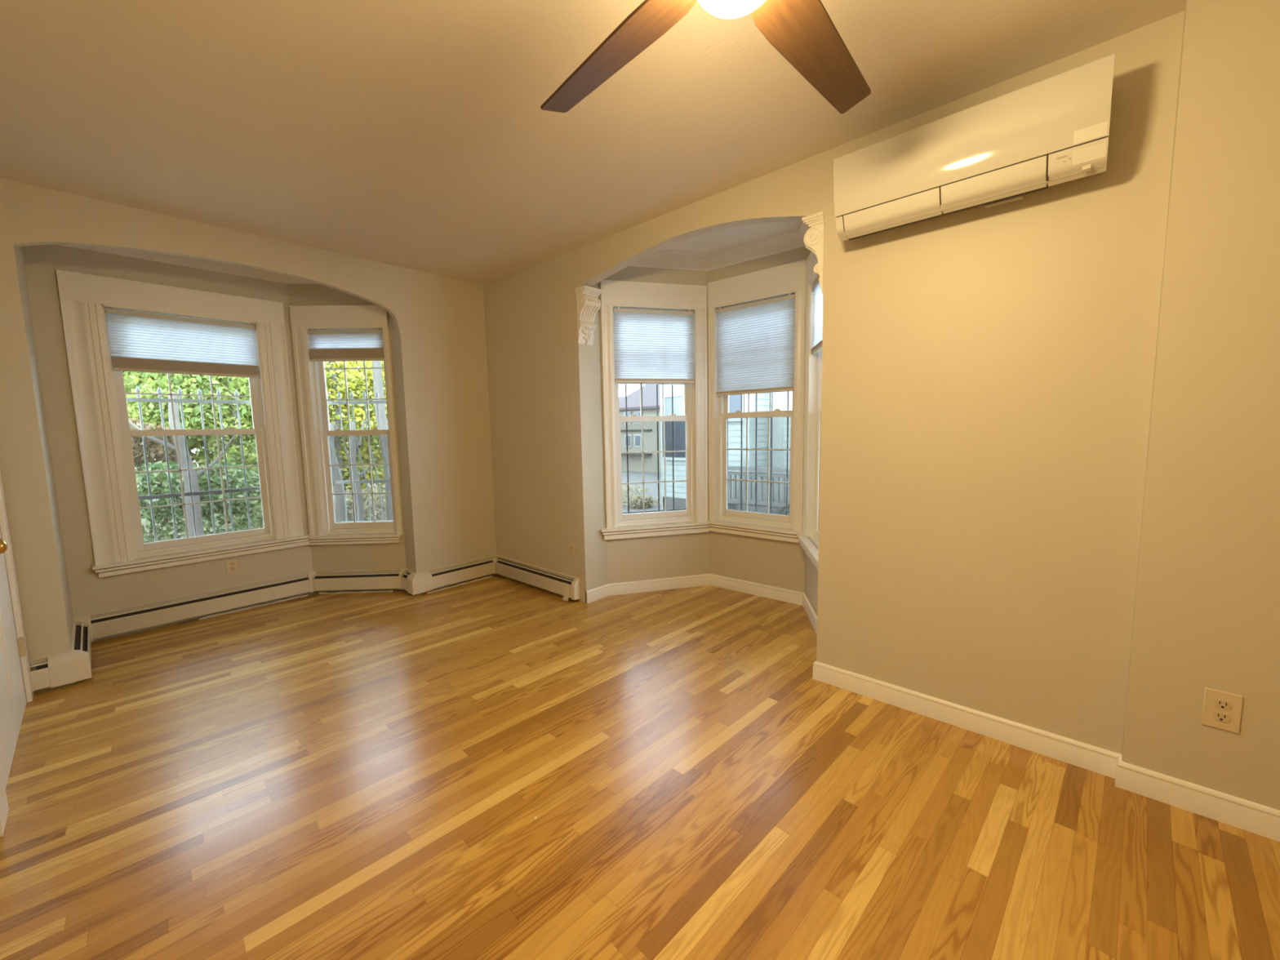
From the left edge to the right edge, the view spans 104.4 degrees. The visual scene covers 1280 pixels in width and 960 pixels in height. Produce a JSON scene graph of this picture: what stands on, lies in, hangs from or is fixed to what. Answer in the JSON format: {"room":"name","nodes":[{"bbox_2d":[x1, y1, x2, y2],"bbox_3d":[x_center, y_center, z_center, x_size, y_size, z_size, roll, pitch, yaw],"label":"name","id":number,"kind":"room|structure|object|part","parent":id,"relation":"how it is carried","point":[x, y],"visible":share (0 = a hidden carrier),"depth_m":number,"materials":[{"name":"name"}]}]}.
{"room":"empty living room","nodes":[
{"label":"empty living room","id":0,"kind":"room"},
{"bbox_2d":[0,528,26,702],"bbox_3d":[-1.108,-0.048,0.450,6.320,2.890,0.120,4,8,42],"label":"wall","id":1,"kind":"structure","parent":0,"point":[0,529],"depth_m":2.61,"materials":[{"name":"beige paint"}]},
{"bbox_2d":[0,471,34,837],"bbox_3d":[-2.812,0.133,2.145,1.465,2.190,0.131,4,8,42],"label":"door","id":2,"kind":"structure","parent":1,"relation":"in","point":[13,699],"depth_m":2.39,"materials":[{"name":"white paint"}]},
{"bbox_3d":[-2.518,0.261,1.917,0.066,0.066,0.096,4,8,42],"label":"knob","id":3,"kind":"part","parent":2,"relation":"part of","materials":[{"name":"gold metal"}]},
{"bbox_2d":[22,244,406,642],"bbox_3d":[-3.074,-0.375,4.014,2.264,2.890,0.555,-5,7,-30],"label":"wall","id":4,"kind":"structure","parent":0,"point":[90,594],"depth_m":3.55,"materials":[{"name":"beige paint"}]},
{"bbox_2d":[71,617,92,677],"bbox_3d":[-3.499,1.044,3.115,0.847,0.175,0.068,4,8,42],"label":"baseboard heater","id":5,"kind":"object","parent":4,"relation":"attached to","point":[81,635],"visible":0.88,"depth_m":3.12,"materials":[{"name":"beige metal"}]},
{"bbox_3d":[-3.538,1.044,3.113,0.792,0.175,0.012,4,8,42],"label":"plate","id":6,"kind":"part","parent":5,"relation":"part of","materials":[{"name":"white metal"}]},
{"bbox_3d":[-3.458,1.056,3.119,0.787,0.108,0.007,4,8,42],"label":"panel","id":7,"kind":"part","parent":5,"relation":"part of","materials":[{"name":"white metal"}]},
{"bbox_2d":[56,269,310,577],"bbox_3d":[-3.385,-0.404,3.824,0.232,2.043,1.290,4,8,42],"label":"window","id":8,"kind":"structure","parent":4,"relation":"in","point":[104,433],"depth_m":3.61,"materials":[{"name":"white paint"}]},
{"bbox_2d":[105,306,259,377],"bbox_3d":[-3.386,-1.009,3.726,0.044,0.428,0.820,4,8,42],"label":"cellular shade","id":9,"kind":"object","parent":8,"relation":"attached to","point":[140,342],"visible":1,"depth_m":3.69,"materials":[{"name":"white fabric"}]},
{"bbox_3d":[-3.384,-0.806,3.748,0.036,0.020,0.820,4,8,42],"label":"rail","id":10,"kind":"part","parent":9,"relation":"part of","materials":[{"name":"fabric"}]},
{"bbox_3d":[-3.451,-0.787,3.812,0.028,0.885,0.808,4,8,42],"label":"sash","id":11,"kind":"part","parent":8,"relation":"part of","materials":[{"name":"white plastic"}]},
{"bbox_2d":[125,386,260,542],"bbox_3d":[-3.505,-0.107,3.942,0.033,1.235,0.916,4,8,42],"label":"guard","id":12,"kind":"object","parent":8,"relation":"attached to","point":[160,400],"visible":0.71,"depth_m":3.91,"materials":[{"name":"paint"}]},
{"bbox_3d":[-3.507,-0.618,3.882,0.012,0.028,0.916,4,8,42],"label":"rail","id":13,"kind":"part","parent":12,"relation":"part of","materials":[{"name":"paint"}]},
{"bbox_3d":[-3.493,0.104,3.956,0.012,0.028,0.916,4,8,42],"label":"rail","id":14,"kind":"part","parent":12,"relation":"part of","materials":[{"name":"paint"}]},
{"bbox_3d":[-3.413,0.047,3.877,0.028,0.881,0.808,4,8,42],"label":"sash","id":15,"kind":"part","parent":8,"relation":"part of","materials":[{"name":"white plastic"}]},
{"bbox_3d":[-3.367,0.549,3.921,0.232,0.127,1.290,4,8,42],"label":"sill","id":16,"kind":"part","parent":8,"relation":"part of","materials":[{"name":"white paint"}]},
{"bbox_2d":[60,244,318,284],"bbox_3d":[-2.960,-1.630,3.599,0.730,0.097,1.995,4,8,42],"label":"crown molding","id":17,"kind":"structure","parent":4,"relation":"attached to","point":[224,268],"depth_m":3.74,"materials":[{"name":"white paint"}]},
{"bbox_2d":[75,571,313,640],"bbox_3d":[-3.340,0.963,3.869,0.068,0.175,1.405,4,8,42],"label":"baseboard heater","id":18,"kind":"object","parent":4,"relation":"attached to","point":[107,624],"visible":0.88,"depth_m":3.78,"materials":[{"name":"beige metal"}]},
{"bbox_2d":[225,558,239,573],"bbox_3d":[-3.263,0.689,3.975,0.009,0.114,0.082,4,8,42],"label":"wall outlet","id":19,"kind":"object","parent":4,"relation":"attached to","point":[232,566],"visible":1,"depth_m":3.97,"materials":[{"name":"beige plastic"}]},
{"bbox_2d":[288,305,403,545],"bbox_3d":[-2.519,-0.459,4.332,0.804,2.032,0.232,-1,6,-2],"label":"window","id":20,"kind":"structure","parent":4,"relation":"in","point":[310,376],"depth_m":4.31,"materials":[{"name":"white paint"}]},
{"bbox_2d":[307,328,384,361],"bbox_3d":[-2.496,-1.151,4.231,0.616,0.267,0.044,-1,6,-2],"label":"cellular shade","id":21,"kind":"object","parent":20,"relation":"attached to","point":[326,345],"visible":0.85,"depth_m":4.22,"materials":[{"name":"white fabric"}]},
{"bbox_3d":[-2.493,-1.028,4.246,0.616,0.020,0.036,-1,6,-2],"label":"rail","id":22,"kind":"part","parent":21,"relation":"part of","materials":[{"name":"fabric"}]},
{"bbox_3d":[-2.494,-0.844,4.357,0.604,0.902,0.028,-1,6,-2],"label":"sash","id":23,"kind":"part","parent":20,"relation":"part of","materials":[{"name":"white plastic"}]},
{"bbox_3d":[-2.501,0.492,4.430,0.804,0.119,0.232,-1,6,-2],"label":"sill","id":24,"kind":"part","parent":20,"relation":"part of","materials":[{"name":"white paint"}]},
{"bbox_3d":[-2.477,-0.005,4.412,0.604,0.871,0.028,-1,6,-2],"label":"sash","id":25,"kind":"part","parent":20,"relation":"part of","materials":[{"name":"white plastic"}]},
{"bbox_2d":[327,391,393,522],"bbox_3d":[-2.489,-0.192,4.595,0.712,1.237,0.194,-1,6,-2],"label":"guard","id":26,"kind":"object","parent":20,"relation":"attached to","point":[339,395],"visible":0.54,"depth_m":4.57,"materials":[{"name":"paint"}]},
{"bbox_3d":[-2.495,-0.695,4.452,0.712,0.028,0.012,-1,6,-2],"label":"rail","id":27,"kind":"part","parent":26,"relation":"part of","materials":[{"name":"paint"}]},
{"bbox_3d":[-2.487,0.013,4.665,0.712,0.028,0.012,-1,6,-2],"label":"rail","id":28,"kind":"part","parent":26,"relation":"part of","materials":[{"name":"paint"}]},
{"bbox_3d":[-2.481,0.401,4.724,0.712,0.028,0.012,-1,6,-2],"label":"rail","id":29,"kind":"part","parent":26,"relation":"part of","materials":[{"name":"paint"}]},
{"bbox_2d":[311,568,406,591],"bbox_3d":[-2.488,0.894,4.393,0.810,0.175,0.068,-1,6,-2],"label":"baseboard heater","id":30,"kind":"object","parent":4,"relation":"attached to","point":[365,579],"visible":0.88,"depth_m":4.37,"materials":[{"name":"beige metal"}]},
{"bbox_3d":[-2.486,0.910,4.365,0.761,0.108,0.007,-1,6,-2],"label":"panel","id":31,"kind":"part","parent":30,"relation":"part of","materials":[{"name":"white metal"}]},
{"bbox_2d":[0,177,496,693],"bbox_3d":[-2.748,-0.379,3.988,0.920,2.890,3.190,4,8,42],"label":"wall","id":32,"kind":"structure","parent":0,"point":[437,322],"depth_m":3.49,"materials":[{"name":"beige paint"}]},
{"bbox_2d":[400,568,416,595],"bbox_3d":[-2.007,0.891,4.328,0.272,0.175,0.068,4,8,42],"label":"baseboard heater","id":33,"kind":"object","parent":32,"relation":"attached to","point":[406,580],"visible":0.84,"depth_m":4.30,"materials":[{"name":"beige metal"}]},
{"bbox_3d":[-2.017,0.908,4.301,0.247,0.108,0.007,4,8,42],"label":"panel","id":34,"kind":"part","parent":33,"relation":"part of","materials":[{"name":"white metal"}]},
{"bbox_3d":[-2.009,0.887,4.367,0.217,0.175,0.012,4,8,42],"label":"plate","id":35,"kind":"part","parent":33,"relation":"part of","materials":[{"name":"white metal"}]},
{"bbox_2d":[412,555,497,595],"bbox_3d":[-1.667,0.862,4.549,0.068,0.175,0.852,4,8,42],"label":"baseboard heater","id":36,"kind":"object","parent":32,"relation":"attached to","point":[427,580],"visible":0.89,"depth_m":4.49,"materials":[{"name":"beige metal"}]},
{"bbox_3d":[-1.669,0.858,4.588,0.012,0.175,0.797,4,8,42],"label":"plate","id":37,"kind":"part","parent":36,"relation":"part of","materials":[{"name":"white metal"}]},
{"bbox_3d":[-1.665,0.880,4.510,0.007,0.108,0.792,4,8,42],"label":"panel","id":38,"kind":"part","parent":36,"relation":"part of","materials":[{"name":"white metal"}]},
{"bbox_2d":[0,0,1186,284],"bbox_3d":[-0.445,-1.562,1.870,7.400,0.032,3.330,4,8,42],"label":"ceiling","id":39,"kind":"structure","parent":0,"point":[415,135],"depth_m":2.06,"materials":[{"name":"paint"}]},
{"bbox_2d":[540,0,871,114],"bbox_3d":[0.204,-1.257,1.059,1.045,0.439,1.135,-1,6,0],"label":"ceiling fan","id":40,"kind":"object","parent":39,"relation":"hanging from","point":[803,32],"visible":1,"depth_m":1.34,"materials":[{"name":"brown wood"}]},
{"bbox_3d":[-0.089,-1.179,1.395,0.138,0.008,0.581,-24,19,-38],"label":"fan blade","id":41,"kind":"part","parent":40,"relation":"part of","materials":[{"name":"brown wood"}]},
{"bbox_3d":[0.207,-1.093,1.075,0.196,0.109,0.196,4,8,42],"label":"lamp shade","id":42,"kind":"part","parent":40,"relation":"part of","materials":[{"name":"white glass"}]},
{"bbox_3d":[0.503,-1.190,1.392,0.138,0.008,0.581,-15,-5,43],"label":"fan blade","id":43,"kind":"part","parent":40,"relation":"part of","materials":[{"name":"brown wood"}]},
{"bbox_2d":[0,573,1279,959],"bbox_3d":[-0.023,1.175,2.343,7.110,0.030,4.110,4,8,42],"label":"floor","id":44,"kind":"structure","parent":0,"point":[315,775],"depth_m":1.82,"materials":[{"name":"brown wood"}]},
{"bbox_2d":[29,650,91,690],"bbox_3d":[-3.261,1.071,2.799,0.068,0.175,0.217,4,8,42],"label":"baseboard heater","id":45,"kind":"object","parent":44,"relation":"on","point":[55,670],"visible":1,"depth_m":2.78,"materials":[{"name":"beige metal"}]},
{"bbox_3d":[-3.239,1.086,2.781,0.007,0.108,0.216,4,8,42],"label":"panel","id":46,"kind":"part","parent":45,"relation":"part of","materials":[{"name":"white metal"}]},
{"bbox_3d":[-3.300,1.072,2.797,0.012,0.175,0.162,4,8,42],"label":"plate","id":47,"kind":"part","parent":45,"relation":"part of","materials":[{"name":"white metal"}]},
{"bbox_2d":[198,594,307,619],"bbox_3d":[-3.144,1.035,4.075,0.010,0.016,0.720,4,8,42],"label":"wood strip","id":48,"kind":"object","parent":44,"relation":"on","point":[293,597],"visible":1,"depth_m":4.04,"materials":[{"name":"brown wood"}]},
{"bbox_2d":[318,590,393,594],"bbox_3d":[-2.510,0.990,4.390,0.640,0.017,0.010,-1,6,-2],"label":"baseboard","id":49,"kind":"structure","parent":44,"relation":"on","point":[349,592],"depth_m":4.39,"materials":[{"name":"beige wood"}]},
{"bbox_2d":[426,575,492,593],"bbox_3d":[-1.643,0.955,4.566,0.010,0.017,0.640,4,8,42],"label":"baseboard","id":50,"kind":"structure","parent":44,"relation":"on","point":[491,575],"depth_m":4.56,"materials":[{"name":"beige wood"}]},
{"bbox_2d":[599,246,817,615],"bbox_3d":[0.715,-0.421,3.757,2.140,2.890,0.958,4,8,42],"label":"wall","id":51,"kind":"structure","parent":0,"point":[782,564],"depth_m":4.17,"materials":[{"name":"beige paint"}]},
{"bbox_2d":[600,280,709,540],"bbox_3d":[0.110,-0.569,4.197,0.976,2.082,0.232,-3,6,-15],"label":"window","id":52,"kind":"structure","parent":51,"relation":"in","point":[622,294],"depth_m":4.17,"materials":[{"name":"white paint"}]},
{"bbox_3d":[0.099,-0.960,4.220,0.674,0.919,0.028,-3,6,-15],"label":"sash","id":53,"kind":"part","parent":52,"relation":"part of","materials":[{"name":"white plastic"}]},
{"bbox_2d":[613,306,693,383],"bbox_3d":[0.120,-1.109,4.114,0.686,0.601,0.044,-3,6,-15],"label":"cellular shade","id":54,"kind":"object","parent":52,"relation":"attached to","point":[651,346],"visible":0.95,"depth_m":4.11,"materials":[{"name":"white fabric"}]},
{"bbox_3d":[0.125,-0.820,4.145,0.686,0.020,0.036,-3,6,-15],"label":"rail","id":55,"kind":"part","parent":54,"relation":"part of","materials":[{"name":"fabric"}]},
{"bbox_3d":[0.123,-0.108,4.278,0.674,0.879,0.028,-3,6,-15],"label":"sash","id":56,"kind":"part","parent":52,"relation":"part of","materials":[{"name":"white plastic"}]},
{"bbox_2d":[622,384,686,514],"bbox_3d":[0.086,-0.421,4.362,0.782,1.515,0.033,-3,6,-15],"label":"guard","id":57,"kind":"object","parent":52,"relation":"attached to","point":[673,509],"visible":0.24,"depth_m":4.39,"materials":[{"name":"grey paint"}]},
{"bbox_3d":[0.102,0.287,4.424,0.782,0.028,0.012,-3,6,-15],"label":"rail","id":58,"kind":"part","parent":57,"relation":"part of","materials":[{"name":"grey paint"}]},
{"bbox_3d":[0.128,0.400,4.295,0.976,0.134,0.232,-3,6,-15],"label":"sill","id":59,"kind":"part","parent":52,"relation":"part of","materials":[{"name":"white paint"}]},
{"bbox_2d":[629,221,809,271],"bbox_3d":[0.605,-1.736,3.528,1.920,0.107,0.970,4,8,42],"label":"crown molding","id":60,"kind":"structure","parent":51,"relation":"attached to","point":[790,239],"depth_m":3.94,"materials":[{"name":"white paint"}]},
{"bbox_2d":[706,259,806,542],"bbox_3d":[0.951,-0.586,4.034,0.864,2.096,0.232,4,8,40],"label":"window","id":61,"kind":"structure","parent":51,"relation":"in","point":[780,281],"depth_m":4.01,"materials":[{"name":"white paint"}]},
{"bbox_2d":[715,293,795,395],"bbox_3d":[0.912,-1.058,3.970,0.679,0.723,0.044,4,8,40],"label":"cellular shade","id":62,"kind":"object","parent":61,"relation":"attached to","point":[755,341],"visible":0.98,"depth_m":3.95,"materials":[{"name":"white fabric"}]},
{"bbox_3d":[0.919,-0.709,4.007,0.679,0.020,0.036,4,8,40],"label":"rail","id":63,"kind":"part","parent":62,"relation":"part of","materials":[{"name":"fabric"}]},
{"bbox_3d":[0.970,0.392,4.134,0.864,0.130,0.232,4,8,40],"label":"sill","id":64,"kind":"part","parent":61,"relation":"part of","materials":[{"name":"white paint"}]},
{"bbox_3d":[0.971,-0.118,4.115,0.667,0.886,0.028,4,8,40],"label":"sash","id":65,"kind":"part","parent":61,"relation":"part of","materials":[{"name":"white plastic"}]},
{"bbox_2d":[727,391,789,515],"bbox_3d":[1.042,-0.423,4.176,0.775,1.508,0.032,4,8,40],"label":"guard","id":66,"kind":"object","parent":61,"relation":"attached to","point":[740,509],"visible":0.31,"depth_m":4.20,"materials":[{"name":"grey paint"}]},
{"bbox_3d":[1.049,0.288,4.241,0.775,0.028,0.012,4,8,40],"label":"rail","id":67,"kind":"part","parent":66,"relation":"part of","materials":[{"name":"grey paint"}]},
{"bbox_3d":[0.974,-0.971,4.051,0.667,0.915,0.028,4,8,40],"label":"sash","id":68,"kind":"part","parent":61,"relation":"part of","materials":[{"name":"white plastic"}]},
{"bbox_2d":[796,251,822,569],"bbox_3d":[1.225,-0.495,3.243,0.232,2.087,0.964,0,6,9],"label":"window","id":69,"kind":"structure","parent":51,"relation":"in","point":[808,539],"depth_m":3.60,"materials":[{"name":"white paint"}]},
{"bbox_3d":[1.243,0.476,3.342,0.232,0.134,0.964,0,6,9],"label":"sill","id":70,"kind":"part","parent":69,"relation":"part of","materials":[{"name":"white paint"}]},
{"bbox_3d":[1.164,-0.540,3.252,0.034,1.997,0.924,0,6,9],"label":"casing","id":71,"kind":"part","parent":69,"relation":"part of","materials":[{"name":"white paint"}]},
{"bbox_2d":[811,278,822,354],"bbox_3d":[1.181,-1.097,3.184,0.044,0.475,0.684,0,6,9],"label":"cellular shade","id":72,"kind":"object","parent":69,"relation":"attached to","point":[818,300],"visible":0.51,"depth_m":3.37,"materials":[{"name":"white fabric"}]},
{"bbox_3d":[1.188,-0.871,3.207,0.036,0.020,0.684,0,6,9],"label":"rail","id":73,"kind":"part","parent":72,"relation":"part of","materials":[{"name":"fabric"}]},
{"bbox_3d":[1.265,-0.028,3.284,0.028,0.879,0.672,0,6,9],"label":"sash","id":74,"kind":"part","parent":69,"relation":"part of","materials":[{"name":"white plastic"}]},
{"bbox_2d":[664,221,795,252],"bbox_3d":[0.712,-1.810,3.581,2.600,0.030,1.215,4,8,42],"label":"ceiling","id":75,"kind":"structure","parent":0,"point":[707,242],"depth_m":3.69,"materials":[{"name":"white paint"}]},
{"bbox_2d":[483,0,1279,810],"bbox_3d":[0.949,-0.324,2.769,6.400,2.890,0.355,4,8,42],"label":"wall","id":76,"kind":"structure","parent":0,"point":[1050,469],"depth_m":1.98,"materials":[{"name":"beige paint"}]},
{"bbox_2d":[492,555,580,600],"bbox_3d":[-0.973,0.865,4.439,1.246,0.189,0.082,4,8,42],"label":"baseboard heater","id":77,"kind":"object","parent":76,"relation":"attached to","point":[568,586],"visible":0.98,"depth_m":4.34,"materials":[{"name":"beige metal"}]},
{"bbox_3d":[-0.969,0.877,4.408,1.176,0.108,0.007,4,8,42],"label":"panel","id":78,"kind":"part","parent":77,"relation":"part of","materials":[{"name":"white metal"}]},
{"bbox_3d":[-0.953,0.857,4.468,1.235,0.175,0.012,4,8,42],"label":"plate","id":79,"kind":"part","parent":77,"relation":"part of","materials":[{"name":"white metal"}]},
{"bbox_3d":[-0.613,0.917,4.073,0.057,0.146,0.016,4,8,42],"label":"splice plate","id":80,"kind":"part","parent":77,"relation":"part of","materials":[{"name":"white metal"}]},
{"bbox_2d":[569,543,573,555],"bbox_3d":[-0.559,0.573,4.077,0.044,0.095,0.009,4,8,42],"label":"wall outlet","id":81,"kind":"object","parent":76,"relation":"attached to","point":[571,546],"visible":1,"depth_m":4.07,"materials":[{"name":"beige plastic"}]},
{"bbox_2d":[575,285,601,345],"bbox_3d":[-0.385,-1.250,3.802,0.118,0.411,0.176,4,8,42],"label":"bracket","id":82,"kind":"object","parent":76,"relation":"attached to","point":[588,302],"visible":1,"depth_m":3.78,"materials":[{"name":"white paint"}]},
{"bbox_2d":[801,211,824,294],"bbox_3d":[0.936,-1.154,2.610,0.118,0.411,0.176,4,8,42],"label":"bracket","id":83,"kind":"object","parent":76,"relation":"attached to","point":[814,237],"visible":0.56,"depth_m":2.53,"materials":[{"name":"white paint"}]},
{"bbox_2d":[585,573,1279,841],"bbox_3d":[1.707,1.036,2.748,4.900,0.101,1.129,4,8,42],"label":"baseboard","id":84,"kind":"structure","parent":76,"relation":"attached to","point":[1263,820],"depth_m":2.13,"materials":[{"name":"white paint"}]},
{"bbox_2d":[833,53,1115,240],"bbox_3d":[1.286,-1.261,2.019,0.910,0.336,0.236,4,8,42],"label":"air conditioner","id":85,"kind":"object","parent":76,"relation":"attached to","point":[1052,131],"visible":1,"depth_m":1.88,"materials":[{"name":"white plastic"}]},
{"bbox_2d":[1200,687,1243,733],"bbox_3d":[1.995,0.790,1.702,0.087,0.135,0.009,4,8,42],"label":"wall outlet","id":86,"kind":"object","parent":76,"relation":"attached to","point":[1222,710],"visible":1,"depth_m":1.70,"materials":[{"name":"beige plastic"}]},
{"bbox_2d":[1213,711,1230,722],"bbox_3d":[1.994,0.813,1.703,0.040,0.029,0.003,4,8,42],"label":"receptacle","id":87,"kind":"object","parent":86,"relation":"attached to","point":[1218,717],"depth_m":1.70,"materials":[{"name":"beige plastic"}]},
{"bbox_2d":[1213,699,1231,710],"bbox_3d":[1.993,0.768,1.698,0.040,0.029,0.003,4,8,42],"label":"receptacle","id":88,"kind":"object","parent":86,"relation":"attached to","point":[1219,704],"depth_m":1.70,"materials":[{"name":"beige plastic"}]},
{"label":"outside","id":89,"kind":"structure","parent":0,"visible":0},
{"bbox_2d":[134,460,386,541],"bbox_3d":[-15.444,0.856,9.660,24.800,1.200,16.200,4,8,42],"label":"ground","id":90,"kind":"structure","parent":89,"point":[143,523],"depth_m":10.16,"materials":[{"name":"green plant"}]},
{"bbox_2d":[128,417,177,541],"bbox_3d":[-7.882,0.275,7.748,0.681,2.475,1.346,4,8,42],"label":"shrub","id":91,"kind":"object","parent":90,"relation":"on","point":[138,450],"visible":0.24,"depth_m":7.78,"materials":[{"name":"brown plant"}]},
{"bbox_2d":[122,371,194,437],"bbox_3d":[-9.149,-0.708,9.037,0.719,4.204,1.979,4,8,42],"label":"tree","id":92,"kind":"object","parent":90,"relation":"on","point":[128,380],"visible":0.07,"depth_m":8.94,"materials":[{"name":"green plant"}]},
{"bbox_2d":[128,392,235,537],"bbox_3d":[-6.287,0.190,6.899,0.247,2.763,1.221,4,8,42],"label":"tree","id":93,"kind":"object","parent":90,"relation":"on","point":[193,475],"visible":0.58,"depth_m":6.87,"materials":[{"name":"grey plant"}]},
{"bbox_2d":[125,373,255,530],"bbox_3d":[-7.975,-0.806,9.284,0.786,4.315,2.956,4,8,42],"label":"tree","id":94,"kind":"object","parent":90,"relation":"on","point":[188,385],"visible":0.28,"depth_m":9.06,"materials":[{"name":"green plant"}]},
{"bbox_2d":[134,459,263,543],"bbox_3d":[-6.946,0.593,7.700,0.674,1.826,2.001,4,8,42],"label":"shrub","id":95,"kind":"object","parent":90,"relation":"on","point":[166,531],"visible":0.54,"depth_m":7.67,"materials":[{"name":"green plant"}]},
{"bbox_2d":[207,439,263,528],"bbox_3d":[-7.215,0.282,9.164,0.652,2.136,1.645,4,8,42],"label":"shrub","id":96,"kind":"object","parent":90,"relation":"on","point":[252,448],"visible":0.09,"depth_m":9.06,"materials":[{"name":"green plant"}]},
{"bbox_2d":[122,360,384,503],"bbox_3d":[-10.265,-3.247,12.985,2.333,7.549,12.146,4,8,42],"label":"tree","id":97,"kind":"object","parent":90,"relation":"on","point":[196,442],"visible":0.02,"depth_m":12.21,"materials":[{"name":"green plant"}]},
{"bbox_2d":[222,360,387,505],"bbox_3d":[-7.275,-1.307,12.280,0.994,4.692,4.845,4,8,42],"label":"tree","id":98,"kind":"object","parent":90,"relation":"on","point":[333,383],"visible":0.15,"depth_m":12.28,"materials":[{"name":"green plant"}]},
{"bbox_2d":[328,422,346,522],"bbox_3d":[-5.145,0.156,8.387,0.221,2.500,0.451,4,8,42],"label":"tree","id":99,"kind":"object","parent":90,"relation":"on","point":[340,516],"visible":0.39,"depth_m":8.37,"materials":[{"name":"grey plant"}]},
{"bbox_2d":[333,484,386,521],"bbox_3d":[-5.584,0.658,9.962,0.662,1.182,2.710,4,8,42],"label":"shrub","id":100,"kind":"object","parent":90,"relation":"on","point":[349,504],"visible":0.16,"depth_m":9.98,"materials":[{"name":"green plant"}]},
{"bbox_2d":[328,360,393,519],"bbox_3d":[-5.197,-0.997,9.483,0.781,4.548,1.763,4,8,42],"label":"tree","id":101,"kind":"object","parent":90,"relation":"on","point":[377,373],"visible":0.16,"depth_m":9.38,"materials":[{"name":"plant"}]},
{"bbox_2d":[347,419,377,521],"bbox_3d":[-5.026,0.122,9.040,0.247,2.417,0.525,4,8,42],"label":"tree","id":102,"kind":"object","parent":90,"relation":"on","point":[353,450],"visible":0.56,"depth_m":8.90,"materials":[{"name":"grey plant"}]},
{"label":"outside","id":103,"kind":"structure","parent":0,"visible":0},
{"bbox_2d":[345,469,661,512],"bbox_3d":[0.626,-1.119,30.907,48.000,0.001,38.600,4,8,42],"label":"ground","id":104,"kind":"structure","parent":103,"point":[633,477],"depth_m":18.39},
{"bbox_2d":[618,384,661,473],"bbox_3d":[4.320,-3.601,24.260,9.100,6.350,8.000,4,8,42],"label":"house","id":105,"kind":"structure","parent":104,"relation":"on","point":[649,391],"depth_m":23.52,"materials":[{"name":"beige"}]},
{"bbox_3d":[-0.582,-1.910,24.120,0.320,0.480,0.060,4,8,42],"label":"pane","id":106,"kind":"part","parent":105,"relation":"part of","materials":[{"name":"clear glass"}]},
{"bbox_3d":[-0.121,-2.969,23.573,0.320,0.480,0.060,4,8,42],"label":"pane","id":107,"kind":"part","parent":105,"relation":"part of","materials":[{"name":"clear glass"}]},
{"bbox_3d":[-0.100,-1.875,23.685,0.320,0.480,0.060,4,8,42],"label":"pane","id":108,"kind":"part","parent":105,"relation":"part of","materials":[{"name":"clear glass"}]},
{"bbox_2d":[622,484,661,508],"bbox_3d":[-0.708,0.357,14.785,2.261,0.617,4.381,-2,6,-7],"label":"shrub","id":109,"kind":"object","parent":104,"relation":"on","point":[636,501],"visible":0.55,"depth_m":13.08,"materials":[{"name":"green plant"}]},
{"bbox_2d":[659,384,792,510],"bbox_3d":[4.891,-1.399,9.407,9.350,4.970,4.900,4,8,42],"label":"house","id":110,"kind":"structure","parent":104,"relation":"on","point":[779,424],"depth_m":9.47,"materials":[{"name":"white"}]},
{"bbox_3d":[0.747,-1.478,10.115,0.610,0.440,0.022,4,8,42],"label":"pane","id":111,"kind":"part","parent":110,"relation":"part of","materials":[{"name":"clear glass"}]},
{"bbox_3d":[0.759,-0.862,10.178,0.610,0.800,0.022,4,8,42],"label":"pane","id":112,"kind":"part","parent":110,"relation":"part of","materials":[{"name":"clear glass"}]},
{"bbox_3d":[1.699,-1.468,9.249,0.480,0.640,0.022,4,8,42],"label":"pane","id":113,"kind":"part","parent":110,"relation":"part of","materials":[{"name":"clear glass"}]},
{"bbox_2d":[728,504,789,514],"bbox_3d":[2.015,0.768,8.220,2.417,0.836,0.464,4,8,42],"label":"shrub","id":114,"kind":"object","parent":104,"relation":"on","point":[783,509],"visible":0.03,"depth_m":7.99,"materials":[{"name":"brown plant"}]},
{"bbox_2d":[728,466,790,514],"bbox_3d":[2.543,0.486,8.213,3.030,1.350,0.140,4,8,42],"label":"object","id":115,"kind":"object","parent":104,"relation":"on","point":[762,505],"visible":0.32,"depth_m":8.58,"materials":[{"name":"grey wood"}]},
{"bbox_3d":[2.535,-0.148,8.131,3.000,0.070,0.120,4,8,42],"label":"rail","id":116,"kind":"part","parent":115,"relation":"part of","materials":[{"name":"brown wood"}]}
]}

